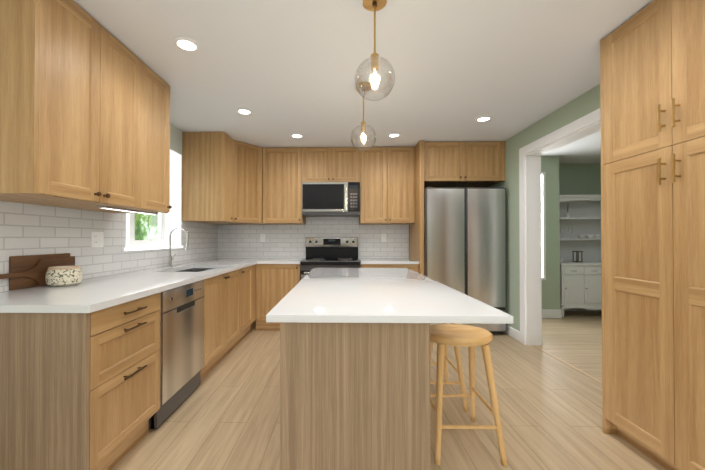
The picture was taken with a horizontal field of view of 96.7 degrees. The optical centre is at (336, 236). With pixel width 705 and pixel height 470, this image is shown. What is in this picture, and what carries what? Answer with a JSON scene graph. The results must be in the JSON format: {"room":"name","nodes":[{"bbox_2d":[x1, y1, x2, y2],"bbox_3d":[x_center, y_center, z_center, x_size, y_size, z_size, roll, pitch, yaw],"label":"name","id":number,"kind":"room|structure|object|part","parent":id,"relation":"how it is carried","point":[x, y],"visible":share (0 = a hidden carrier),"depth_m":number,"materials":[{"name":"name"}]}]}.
{"room":"kitchen","nodes":[
{"label":"kitchen","id":0,"kind":"room"},
{"bbox_2d":[2,124,208,291],"bbox_3d":[-1.979,-0.011,1.497,0.250,2.460,6.708,0,0,1],"label":"wall","id":1,"kind":"structure","parent":0,"point":[175,139],"depth_m":3.57,"materials":[{"name":"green paint"}]},
{"bbox_2d":[0,0,171,214],"bbox_3d":[-1.588,-0.706,2.001,0.505,1.056,1.136,0,0,1],"label":"upper cabinet","id":2,"kind":"object","parent":1,"relation":"attached to","point":[84,110],"visible":1,"depth_m":1.68,"materials":[{"name":"brown wood"}]},
{"bbox_2d":[0,201,217,291],"bbox_3d":[-1.818,0.064,3.057,0.008,0.501,3.265,0,0,1],"label":"backsplash","id":3,"kind":"structure","parent":1,"relation":"attached to","point":[29,229],"depth_m":2.28,"materials":[{"name":"tile"}]},
{"bbox_2d":[91,232,103,247],"bbox_3d":[-1.823,0.025,2.390,0.009,0.118,0.118,0,0,1],"label":"outlet","id":4,"kind":"object","parent":3,"relation":"attached to","point":[97,239],"visible":1,"depth_m":2.39,"materials":[{"name":"white plastic"}]},
{"bbox_2d":[124,150,182,250],"bbox_3d":[-1.893,-0.404,3.169,0.209,1.070,0.950,0,0,1],"label":"window","id":5,"kind":"structure","parent":1,"relation":"in","point":[170,221],"depth_m":3.58,"materials":[{"name":"white"}]},
{"bbox_2d":[182,132,268,224],"bbox_3d":[-1.403,-0.697,4.175,0.787,1.042,1.035,0,0,1],"label":"upper cabinet","id":6,"kind":"object","parent":1,"relation":"attached to","point":[222,178],"visible":1,"depth_m":3.67,"materials":[{"name":"brown wood"}]},
{"bbox_2d":[73,0,653,163],"bbox_3d":[1.613,-1.289,1.755,7.423,0.100,7.350,0,0,1],"label":"ceiling","id":7,"kind":"structure","parent":0,"point":[283,70],"depth_m":2.24,"materials":[{"name":"white paint"}]},
{"bbox_2d":[173,36,199,51],"bbox_3d":[-0.964,-1.231,2.018,0.160,0.011,0.160,0,0,1],"label":"recessed light","id":8,"kind":"object","parent":7,"relation":"in","point":[186,44],"visible":1,"depth_m":2.01,"materials":[{"name":"white paint"}]},
{"bbox_2d":[236,108,252,114],"bbox_3d":[-0.905,-1.223,3.078,0.160,0.011,0.160,0,0,1],"label":"recessed light","id":9,"kind":"object","parent":7,"relation":"in","point":[244,111],"visible":1,"depth_m":3.07,"materials":[{"name":"white paint"}]},
{"bbox_2d":[291,133,303,137],"bbox_3d":[-0.479,-1.218,3.805,0.160,0.011,0.160,0,0,1],"label":"recessed light","id":10,"kind":"object","parent":7,"relation":"in","point":[296,135],"visible":1,"depth_m":3.79,"materials":[{"name":"white paint"}]},
{"bbox_2d":[351,81,375,149],"bbox_3d":[0.219,-0.973,2.556,0.208,0.519,0.208,0,0,1],"label":"pendant light","id":11,"kind":"object","parent":7,"relation":"hanging from","point":[363,127],"visible":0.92,"depth_m":2.54,"materials":[{"name":"clear glass"}]},
{"bbox_2d":[355,0,394,100],"bbox_3d":[0.197,-0.980,1.620,0.208,0.519,0.208,0,0,1],"label":"pendant light","id":12,"kind":"object","parent":7,"relation":"hanging from","point":[373,5],"visible":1,"depth_m":1.61,"materials":[{"name":"clear glass"}]},
{"bbox_2d":[387,133,400,136],"bbox_3d":[0.693,-1.218,3.781,0.160,0.011,0.160,0,0,1],"label":"recessed light","id":13,"kind":"object","parent":7,"relation":"in","point":[394,135],"visible":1,"depth_m":3.77,"materials":[{"name":"white paint"}]},
{"bbox_2d":[475,116,491,121],"bbox_3d":[1.533,-1.222,3.271,0.160,0.011,0.160,0,0,1],"label":"recessed light","id":14,"kind":"object","parent":7,"relation":"in","point":[483,118],"visible":1,"depth_m":3.26,"materials":[{"name":"white paint"}]},
{"bbox_2d":[111,320,665,469],"bbox_3d":[0.035,1.248,1.447,4.278,0.060,6.708,0,0,1],"label":"floor","id":15,"kind":"structure","parent":0,"point":[225,415],"depth_m":2.08,"materials":[{"name":"brown wood"}]},
{"bbox_2d":[0,292,160,469],"bbox_3d":[-1.470,0.780,1.674,0.738,0.880,0.574,0,0,1],"label":"base cabinet","id":16,"kind":"object","parent":15,"relation":"on","point":[79,391],"depth_m":1.39,"materials":[{"name":"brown wood"}]},
{"bbox_2d":[0,258,255,312],"bbox_3d":[-1.431,0.425,3.028,0.763,0.219,3.298,0,0,1],"label":"countertop","id":17,"kind":"structure","parent":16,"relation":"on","point":[90,295],"depth_m":1.84,"materials":[{"name":"grey stone"}]},
{"bbox_2d":[0,256,74,285],"bbox_3d":[-1.814,0.220,1.854,0.015,0.170,0.608,0,0,1],"label":"paddle board","id":18,"kind":"object","parent":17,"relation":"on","point":[37,272],"visible":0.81,"depth_m":1.92,"materials":[{"name":"brown wood"}]},
{"bbox_2d":[9,253,69,289],"bbox_3d":[-1.828,0.210,1.949,0.014,0.192,0.385,0,0,1],"label":"cutting board","id":19,"kind":"object","parent":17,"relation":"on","point":[21,263],"visible":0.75,"depth_m":1.82,"materials":[{"name":"brown wood"}]},
{"bbox_2d":[45,266,82,286],"bbox_3d":[-1.711,0.248,1.971,0.178,0.116,0.178,0,0,1],"label":"ceramic pot","id":20,"kind":"object","parent":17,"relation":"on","point":[56,276],"visible":0.98,"depth_m":1.91,"materials":[{"name":"beige"}]},
{"bbox_2d":[167,227,188,266],"bbox_3d":[-1.646,0.108,3.286,0.229,0.416,0.116,0,0,1],"label":"faucet","id":21,"kind":"object","parent":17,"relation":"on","point":[170,258],"visible":1,"depth_m":3.25,"materials":[{"name":"silver metal"}]},
{"bbox_2d":[149,280,203,428],"bbox_3d":[-1.383,0.777,2.265,0.604,0.855,0.597,0,0,1],"label":"dishwasher","id":22,"kind":"object","parent":16,"relation":"in","point":[182,336],"visible":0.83,"depth_m":2.18,"materials":[{"name":"grey metal"}]},
{"bbox_2d":[201,268,243,379],"bbox_3d":[-1.441,0.791,3.137,0.737,0.880,0.811,0,0,1],"label":"base cabinet","id":23,"kind":"object","parent":15,"relation":"on","point":[223,296],"depth_m":2.96,"materials":[{"name":"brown wood"}]},
{"bbox_2d":[244,265,254,336],"bbox_3d":[-1.430,0.795,3.681,0.737,0.880,0.514,0,0,1],"label":"base cabinet","id":24,"kind":"object","parent":15,"relation":"on","point":[249,272],"depth_m":3.79,"materials":[{"name":"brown wood"}]},
{"bbox_2d":[252,277,254,322],"bbox_3d":[-1.424,0.797,3.972,0.737,0.880,0.188,0,0,1],"label":"base cabinet","id":25,"kind":"object","parent":15,"relation":"on","point":[253,278],"depth_m":3.98,"materials":[{"name":"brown wood"}]},
{"bbox_2d":[255,258,304,329],"bbox_3d":[-0.756,0.782,4.332,0.582,0.916,0.658,0,0,1],"label":"base cabinet","id":26,"kind":"object","parent":15,"relation":"on","point":[275,284],"depth_m":4.06,"materials":[{"name":"brown wood"}]},
{"bbox_3d":[-0.736,0.341,4.335,0.541,0.034,0.658,0,0,1],"label":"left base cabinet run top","id":27,"kind":"part","parent":26,"relation":"part of","materials":[{"name":"white stone"}]},
{"bbox_2d":[300,237,360,279],"bbox_3d":[-0.075,0.626,4.294,0.772,1.228,0.696,0,0,1],"label":"range","id":28,"kind":"object","parent":15,"relation":"on","point":[331,252],"visible":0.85,"depth_m":4.56,"materials":[{"name":"grey metal"}]},
{"bbox_2d":[280,322,430,469],"bbox_3d":[0.090,0.782,2.163,0.585,0.884,1.885,0,0,1],"label":"kitchen island","id":29,"kind":"object","parent":15,"relation":"on","point":[354,396],"visible":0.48,"depth_m":1.22,"materials":[{"name":"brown wood"}]},
{"bbox_2d":[266,268,512,323],"bbox_3d":[0.218,0.323,2.164,0.940,0.030,1.945,0,0,1],"label":"island countertop","id":30,"kind":"structure","parent":29,"relation":"on","point":[360,295],"depth_m":1.46,"materials":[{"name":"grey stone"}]},
{"bbox_2d":[359,258,418,272],"bbox_3d":[0.688,0.782,4.316,0.741,0.916,0.633,0,0,1],"label":"base cabinet","id":31,"kind":"object","parent":15,"relation":"on","point":[411,264],"depth_m":4.03,"materials":[{"name":"brown wood"}]},
{"bbox_3d":[0.688,0.341,4.319,0.741,0.034,0.633,0,0,1],"label":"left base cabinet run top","id":32,"kind":"part","parent":31,"relation":"part of","materials":[{"name":"white stone"}]},
{"bbox_2d":[409,140,423,274],"bbox_3d":[1.088,0.012,4.295,0.053,2.456,0.667,0,0,1],"label":"panel","id":33,"kind":"object","parent":15,"relation":"on","point":[416,240],"visible":0.5,"depth_m":4.04,"materials":[{"name":"brown wood"}]},
{"bbox_2d":[430,323,467,411],"bbox_3d":[0.733,0.899,2.407,0.408,0.659,0.438,0,0,1],"label":"stool","id":34,"kind":"object","parent":15,"relation":"on","point":[458,370],"visible":0.15,"depth_m":2.25,"materials":[{"name":"brown wood"}]},
{"bbox_2d":[424,187,506,333],"bbox_3d":[1.620,0.310,4.251,0.998,1.858,0.705,0,0,1],"label":"fridge","id":35,"kind":"object","parent":15,"relation":"on","point":[464,240],"visible":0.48,"depth_m":3.90,"materials":[{"name":"grey metal"}]},
{"bbox_2d":[430,324,507,465],"bbox_3d":[0.723,0.895,1.882,0.408,0.659,0.438,0,0,1],"label":"stool","id":36,"kind":"object","parent":15,"relation":"on","point":[460,335],"visible":0.9,"depth_m":1.75,"materials":[{"name":"brown wood"}]},
{"bbox_2d":[533,345,601,383],"bbox_3d":[2.215,1.256,2.749,0.032,0.064,5.300,0,0,1],"label":"threshold","id":37,"kind":"object","parent":15,"relation":"on","point":[579,370],"visible":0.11,"depth_m":2.97,"materials":[{"name":"brown wood"}]},
{"bbox_2d":[600,0,704,469],"bbox_3d":[1.861,-0.009,1.538,0.493,2.457,0.845,0,0,1],"label":"pantry cabinet","id":38,"kind":"object","parent":15,"relation":"on","point":[652,82],"visible":1,"depth_m":1.63,"materials":[{"name":"brown wood"}]},
{"bbox_2d":[487,84,599,330],"bbox_3d":[2.188,-0.012,1.413,0.160,2.460,6.408,0,0,1],"label":"wall","id":39,"kind":"structure","parent":0,"point":[585,103],"depth_m":3.75,"materials":[{"name":"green paint"}]},
{"bbox_2d":[504,325,519,341],"bbox_3d":[2.156,1.181,4.130,0.014,0.115,0.955,0,0,1],"label":"baseboard","id":40,"kind":"structure","parent":39,"relation":"attached to","point":[513,332],"depth_m":3.80,"materials":[{"name":"white paint"}]},
{"bbox_2d":[519,108,600,344],"bbox_3d":[2.216,0.101,2.813,0.196,2.255,1.690,0,0,1],"label":"door frame","id":41,"kind":"structure","parent":39,"relation":"attached to","point":[530,154],"depth_m":3.55,"materials":[{"name":"white paint"}]},
{"bbox_2d":[541,156,559,308],"bbox_3d":[2.866,0.015,5.006,1.050,2.460,0.480,0,0,1],"label":"wall","id":42,"kind":"structure","parent":0,"point":[551,282],"depth_m":4.76,"materials":[{"name":"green paint"}]},
{"bbox_2d":[541,172,545,279],"bbox_3d":[2.861,-0.157,4.758,0.610,1.640,0.016,0,0,1],"label":"window","id":43,"kind":"structure","parent":42,"relation":"in","point":[543,224],"depth_m":4.75,"materials":[{"name":"white paint"}]},
{"bbox_2d":[542,305,600,317],"bbox_3d":[3.800,1.177,4.971,2.881,0.135,0.495,0,0,1],"label":"baseboard","id":44,"kind":"structure","parent":42,"relation":"attached to","point":[551,313],"depth_m":4.74,"materials":[{"name":"white paint"}]},
{"bbox_2d":[536,311,601,381],"bbox_3d":[3.788,1.258,2.717,3.115,0.060,5.300,0,0,1],"label":"floor","id":45,"kind":"structure","parent":0,"point":[573,338],"depth_m":3.75,"materials":[{"name":"brown wood"}]},
{"bbox_2d":[560,195,601,316],"bbox_3d":[3.921,0.298,4.978,1.000,1.896,0.469,0,0,1],"label":"hutch","id":46,"kind":"object","parent":45,"relation":"on","point":[580,284],"visible":0.48,"depth_m":4.93,"materials":[{"name":"white paint"}]},
{"bbox_2d":[560,202,600,261],"bbox_3d":[3.893,-0.071,5.048,0.762,0.968,0.166,0,0,1],"label":"dishes","id":47,"kind":"object","parent":46,"relation":"in","point":[581,236],"visible":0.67,"depth_m":5.04,"materials":[{"name":"white ceramic"}]},
{"bbox_2d":[559,163,600,194],"bbox_3d":[4.397,0.017,5.290,2.000,2.460,0.150,0,0,1],"label":"wall","id":48,"kind":"structure","parent":0,"point":[579,179],"depth_m":5.23,"materials":[{"name":"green paint"}]},
{"bbox_3d":[0.273,0.013,4.731,4.123,2.460,0.150,0,0,1],"label":"wall","id":49,"kind":"structure","parent":0,"visible":0},
{"bbox_2d":[263,147,305,224],"bbox_3d":[-0.733,-0.695,4.476,0.540,1.042,0.405,0,0,1],"label":"upper cabinet","id":50,"kind":"object","parent":49,"relation":"attached to","point":[283,166],"depth_m":4.28,"materials":[{"name":"brown wood"}]},
{"bbox_2d":[218,216,408,257],"bbox_3d":[-0.358,-0.016,4.665,2.848,0.684,0.008,0,0,1],"label":"backsplash","id":51,"kind":"structure","parent":49,"relation":"attached to","point":[243,241],"depth_m":4.66,"materials":[{"name":"tile"}]},
{"bbox_2d":[260,234,264,241],"bbox_3d":[-1.101,0.022,4.671,0.072,0.118,0.008,0,0,1],"label":"electrical outlet","id":52,"kind":"object","parent":51,"relation":"attached to","point":[262,237],"visible":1,"depth_m":4.67,"materials":[{"name":"white plastic"}]},
{"bbox_2d":[381,234,385,241],"bbox_3d":[0.697,0.022,4.634,0.072,0.118,0.008,0,0,1],"label":"electrical outlet","id":53,"kind":"object","parent":51,"relation":"attached to","point":[383,237],"visible":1,"depth_m":4.63,"materials":[{"name":"white plastic"}]},
{"bbox_2d":[303,147,362,182],"bbox_3d":[-0.070,-0.972,4.464,0.786,0.489,0.405,0,0,1],"label":"upper cabinet","id":54,"kind":"object","parent":49,"relation":"attached to","point":[320,164],"depth_m":4.27,"materials":[{"name":"brown wood"}]},
{"bbox_2d":[302,182,359,216],"bbox_3d":[-0.070,-0.508,4.403,0.775,0.433,0.506,0,0,1],"label":"microwave","id":55,"kind":"object","parent":54,"relation":"attached to","point":[330,199],"visible":1,"depth_m":4.19,"materials":[{"name":"grey metal"}]},
{"bbox_2d":[359,147,414,224],"bbox_3d":[0.692,-0.695,4.447,0.738,1.042,0.405,0,0,1],"label":"upper cabinet","id":56,"kind":"object","parent":49,"relation":"attached to","point":[384,177],"depth_m":4.25,"materials":[{"name":"brown wood"}]},
{"bbox_2d":[424,141,504,188],"bbox_3d":[1.640,-0.962,4.310,1.046,0.511,0.645,0,0,1],"label":"upper cabinet","id":57,"kind":"object","parent":49,"relation":"attached to","point":[464,164],"visible":1,"depth_m":4.02,"materials":[{"name":"brown wood"}]},
{"label":"outside","id":58,"kind":"structure","parent":0,"visible":0},
{"bbox_2d":[135,213,157,239],"bbox_3d":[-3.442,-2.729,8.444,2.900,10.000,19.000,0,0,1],"label":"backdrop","id":59,"kind":"structure","parent":58,"point":[143,227],"depth_m":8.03,"materials":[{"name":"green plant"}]}
]}

